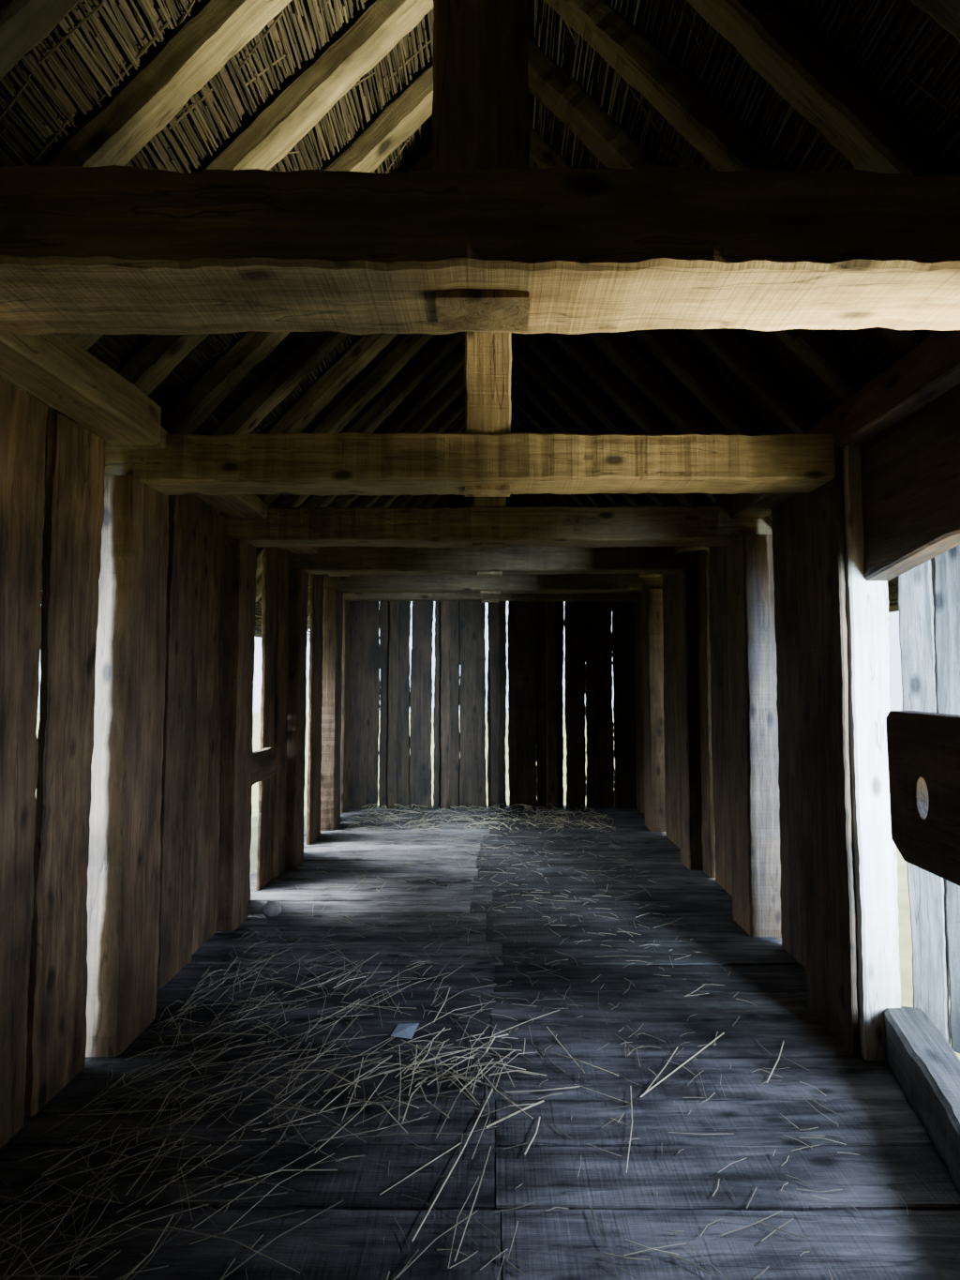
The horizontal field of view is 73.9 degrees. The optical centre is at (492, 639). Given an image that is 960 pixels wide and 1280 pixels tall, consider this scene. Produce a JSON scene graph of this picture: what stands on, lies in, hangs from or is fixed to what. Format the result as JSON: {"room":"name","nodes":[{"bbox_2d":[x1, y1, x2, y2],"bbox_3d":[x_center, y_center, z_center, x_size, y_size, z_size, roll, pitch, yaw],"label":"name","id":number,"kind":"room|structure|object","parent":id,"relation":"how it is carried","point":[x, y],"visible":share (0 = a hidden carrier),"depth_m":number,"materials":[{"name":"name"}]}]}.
{"room":"farm building","nodes":[
{"label":"farm building","id":0,"kind":"room"},
{"bbox_2d":[0,376,349,1148],"bbox_3d":[-1.601,0.439,2.982,0.134,2.430,8.422,0,-3,0],"label":"wall","id":1,"kind":"structure","parent":0,"point":[52,467],"depth_m":2.37,"materials":[{"name":"brown wood"}]},
{"bbox_2d":[0,331,161,445],"bbox_3d":[-1.466,-0.979,0.731,0.231,0.182,3.760,0,-3,0],"label":"wall plate","id":2,"kind":"object","parent":1,"relation":"on","point":[52,368],"visible":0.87,"depth_m":2.18,"materials":[{"name":"brown wood"}]},
{"bbox_2d":[194,494,270,518],"bbox_3d":[-1.397,-0.792,3.572,0.323,0.098,0.503,0,-3,0],"label":"wall plate","id":3,"kind":"object","parent":1,"relation":"on","point":[245,505],"depth_m":3.61,"materials":[{"name":"brown wood"}]},
{"bbox_2d":[0,805,959,1279],"bbox_3d":[0.000,1.708,2.980,3.600,0.115,8.532,0,-3,0],"label":"floor","id":4,"kind":"structure","parent":0,"point":[897,1157],"depth_m":2.21,"materials":[{"name":"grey wood"}]},
{"bbox_2d":[85,475,168,1056],"bbox_3d":[-1.570,0.484,2.697,0.230,2.310,0.297,0,-3,0],"label":"wall post","id":5,"kind":"object","parent":4,"relation":"on","point":[124,881],"visible":0.79,"depth_m":2.60,"materials":[{"name":"brown wood"}]},
{"bbox_2d":[104,432,835,496],"bbox_3d":[0.000,-0.752,2.761,3.600,0.227,0.251,0,-3,0],"label":"tie beam","id":6,"kind":"structure","parent":5,"relation":"on","point":[467,464],"depth_m":2.66,"materials":[{"name":"brown wood"}]},
{"bbox_2d":[464,331,511,434],"bbox_3d":[-0.018,-1.621,2.808,0.209,1.514,0.184,0,-3,0],"label":"post","id":7,"kind":"object","parent":6,"relation":"on","point":[488,366],"visible":0.28,"depth_m":2.69,"materials":[{"name":"brown wood"}]},
{"bbox_2d":[216,538,255,931],"bbox_3d":[-1.611,0.546,3.884,0.230,2.310,0.250,0,-3,0],"label":"wall post","id":8,"kind":"object","parent":4,"relation":"on","point":[236,709],"visible":0.62,"depth_m":3.79,"materials":[{"name":"brown wood"}]},
{"bbox_2d":[260,900,281,918],"bbox_3d":[-1.361,1.660,3.941,0.124,0.102,0.100,0,-3,0],"label":"stone","id":9,"kind":"object","parent":4,"relation":"on","point":[270,909],"visible":1,"depth_m":3.91,"materials":[{"name":"grey stone"}]},
{"bbox_2d":[285,569,308,870],"bbox_3d":[-1.610,0.605,5.031,0.232,2.310,0.239,0,-3,0],"label":"wall post","id":10,"kind":"object","parent":4,"relation":"on","point":[298,582],"visible":0.5,"depth_m":4.95,"materials":[{"name":"brown wood"}]},
{"bbox_2d":[320,588,343,830],"bbox_3d":[-1.611,0.667,6.240,0.230,2.310,0.247,0,-3,0],"label":"wall post","id":11,"kind":"object","parent":4,"relation":"on","point":[333,598],"visible":0.6,"depth_m":6.14,"materials":[{"name":"brown wood"}]},
{"bbox_2d":[308,573,662,594],"bbox_3d":[0.000,-0.570,6.305,3.600,0.228,0.256,0,-3,0],"label":"tie beam","id":12,"kind":"structure","parent":11,"relation":"on","point":[544,583],"depth_m":6.19,"materials":[{"name":"brown wood"}]},
{"bbox_2d":[391,1023,419,1039],"bbox_3d":[-0.364,1.631,2.669,0.092,0.010,0.102,-1,-3,13],"label":"paper scrap","id":13,"kind":"object","parent":4,"relation":"on","point":[405,1031],"visible":1,"depth_m":2.66,"materials":[{"name":"white paper"}]},
{"bbox_2d":[0,803,918,1279],"bbox_3d":[-0.120,1.672,4.152,2.646,0.076,5.954,0,-3,0],"label":"straw","id":14,"kind":"object","parent":4,"relation":"on","point":[457,1076],"visible":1,"depth_m":2.26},
{"bbox_2d":[641,588,665,831],"bbox_3d":[1.620,0.666,6.222,0.250,2.310,0.284,0,-3,0],"label":"wall post","id":15,"kind":"object","parent":4,"relation":"on","point":[652,599],"visible":0.54,"depth_m":6.11,"materials":[{"name":"brown wood"}]},
{"bbox_2d":[676,569,703,870],"bbox_3d":[1.619,0.605,5.030,0.249,2.310,0.252,0,-3,0],"label":"wall post","id":16,"kind":"object","parent":4,"relation":"on","point":[687,599],"visible":0.56,"depth_m":4.93,"materials":[{"name":"brown wood"}]},
{"bbox_2d":[285,546,698,576],"bbox_3d":[0.000,-0.632,5.095,3.600,0.226,0.261,0,-3,0],"label":"tie beam","id":17,"kind":"structure","parent":16,"relation":"on","point":[360,561],"depth_m":4.98,"materials":[{"name":"brown wood"}]},
{"bbox_2d":[107,425,171,449],"bbox_3d":[-1.401,-0.847,2.520,0.313,0.098,0.241,0,-3,0],"label":"wall plate","id":18,"kind":"object","parent":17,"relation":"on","point":[161,444],"depth_m":2.64,"materials":[{"name":"brown wood"}]},
{"bbox_2d":[725,534,782,936],"bbox_3d":[1.591,0.542,3.821,0.250,2.310,0.308,0,-3,0],"label":"wall post","id":19,"kind":"object","parent":4,"relation":"on","point":[755,833],"visible":0.84,"depth_m":3.69,"materials":[{"name":"brown wood"}]},
{"bbox_2d":[219,505,772,548],"bbox_3d":[0.000,-0.692,3.947,3.600,0.228,0.257,0,-3,0],"label":"tie beam","id":20,"kind":"structure","parent":19,"relation":"on","point":[624,526],"depth_m":3.83,"materials":[{"name":"brown wood"}]},
{"bbox_2d":[473,496,506,506],"bbox_3d":[-0.019,-1.560,3.991,0.214,1.514,0.187,0,-3,0],"label":"post","id":21,"kind":"object","parent":20,"relation":"on","point":[477,501],"visible":0.04,"depth_m":3.86,"materials":[{"name":"brown wood"}]},
{"bbox_2d":[712,492,795,519],"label":"wall plate","id":22,"kind":"object","parent":20,"relation":"on","point":[742,505],"depth_m":3.61,"materials":[{"name":"brown wood"}]},
{"bbox_2d":[0,0,959,640],"bbox_3d":[-0.005,-1.348,3.304,4.741,2.484,10.264,0,-3,0],"label":"reed underlay","id":23,"kind":"object","parent":22,"relation":"on","point":[949,140],"visible":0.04,"depth_m":2.14,"materials":[{"name":"brown wicker"}]},
{"bbox_2d":[0,0,465,637],"bbox_3d":[-1.248,-1.505,3.082,2.504,2.614,9.200,0,-3,0],"label":"thatched roof","id":24,"kind":"object","parent":23,"relation":"on","point":[67,100],"visible":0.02,"depth_m":2.11,"materials":[{"name":"brown wicker"}]},
{"bbox_2d":[512,0,959,612],"bbox_3d":[1.248,-1.505,3.082,2.504,2.614,9.200,0,-3,0],"label":"thatched roof","id":25,"kind":"object","parent":23,"relation":"on","point":[940,55],"visible":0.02,"depth_m":2.17,"materials":[{"name":"brown wicker"}]},
{"bbox_2d":[0,165,959,335],"bbox_3d":[0.000,-0.824,1.381,3.600,0.228,0.282,0,-3,0],"label":"tie beam","id":26,"kind":"structure","parent":22,"relation":"on","point":[112,249],"depth_m":1.26,"materials":[{"name":"brown wood"}]},
{"bbox_2d":[431,0,530,170],"bbox_3d":[-0.023,-1.692,1.427,0.205,1.514,0.186,0,-3,0],"label":"post","id":27,"kind":"object","parent":26,"relation":"on","point":[480,120],"visible":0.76,"depth_m":1.31,"materials":[{"name":"brown wood"}]},
{"bbox_2d":[0,0,959,619],"bbox_3d":[0.000,-1.472,3.166,4.081,2.175,8.122,0,-3,0],"label":"rafters","id":28,"kind":"object","parent":22,"relation":"on","point":[773,46],"visible":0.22,"depth_m":2.55,"materials":[{"name":"brown wood"}]},
{"bbox_2d":[345,592,638,602],"bbox_3d":[0.000,-0.531,7.057,3.600,0.228,0.229,0,-3,0],"label":"tie beam","id":29,"kind":"structure","parent":22,"relation":"on","point":[349,596],"depth_m":6.96,"materials":[{"name":"brown wood"}]},
{"bbox_2d":[883,1006,959,1192],"bbox_3d":[1.434,1.498,1.879,0.162,0.204,1.257,-1,-3,16],"label":"beam","id":30,"kind":"structure","parent":4,"relation":"on","point":[921,1058],"depth_m":2.15,"materials":[{"name":"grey wood"}]},
{"bbox_3d":[1.530,0.349,1.235,0.169,2.430,0.195,0,-3,0],"label":"door frame","id":31,"kind":"structure","parent":4,"relation":"on","visible":0},
{"bbox_2d":[886,710,959,886],"bbox_3d":[1.345,0.449,1.719,0.082,0.472,0.772,0,-3,0],"label":"latch board","id":32,"kind":"object","parent":31,"relation":"attached to","point":[924,747],"visible":1,"depth_m":1.92,"materials":[{"name":"brown wood"}]},
{"bbox_2d":[340,493,636,809],"bbox_3d":[-0.002,-0.213,7.191,3.681,4.166,0.112,0,-3,0],"label":"wall","id":33,"kind":"structure","parent":0,"point":[535,655],"depth_m":7.13,"materials":[{"name":"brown wood"}]},
{"bbox_2d":[633,496,806,968],"bbox_3d":[1.627,0.439,2.982,0.106,2.430,8.424,0,-3,0],"label":"wall","id":34,"kind":"structure","parent":0,"point":[714,698],"depth_m":4.47,"materials":[{"name":"brown wood"}]},
{"bbox_2d":[843,445,901,1060],"bbox_3d":[1.520,0.426,2.722,0.159,2.430,0.396,0,-3,0],"label":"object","id":35,"kind":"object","parent":34,"relation":"attached to","point":[874,850],"depth_m":2.53,"materials":[{"name":"brown wood"}]},
{"bbox_2d":[795,446,859,1056],"bbox_3d":[1.429,0.427,2.747,0.031,2.430,0.381,0,-3,0],"label":"wall post","id":36,"kind":"object","parent":35,"relation":"attached to","point":[820,564],"visible":0.94,"depth_m":2.70,"materials":[{"name":"brown wood"}]},
{"bbox_2d":[804,330,959,448],"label":"wall plate","id":37,"kind":"object","parent":34,"relation":"on","point":[924,373],"depth_m":2.24,"materials":[{"name":"brown wood"}]},
{"bbox_2d":[859,383,959,581],"bbox_3d":[1.550,-0.550,1.961,0.100,0.560,1.260,0,-3,0],"label":"lintel","id":38,"kind":"object","parent":34,"relation":"attached to","point":[911,469],"visible":1,"depth_m":2.28,"materials":[{"name":"brown wood"}]},
{"bbox_2d":[898,544,959,1054],"bbox_3d":[1.887,0.597,2.352,0.044,1.950,0.667,2,-4,-34],"label":"planks","id":39,"kind":"object","parent":34,"relation":"attached to","point":[929,607],"visible":0.6,"depth_m":2.53,"materials":[{"name":"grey wood"}]},
{"label":"outside","id":40,"kind":"structure","parent":0,"visible":0},
{"bbox_2d":[35,711,959,1059],"bbox_3d":[0.000,1.847,-0.095,60.000,0.060,60.000,0,-3,0],"label":"ground","id":41,"kind":"structure","parent":40,"point":[903,900],"depth_m":6.51,"materials":[{"name":"white"}]}
]}

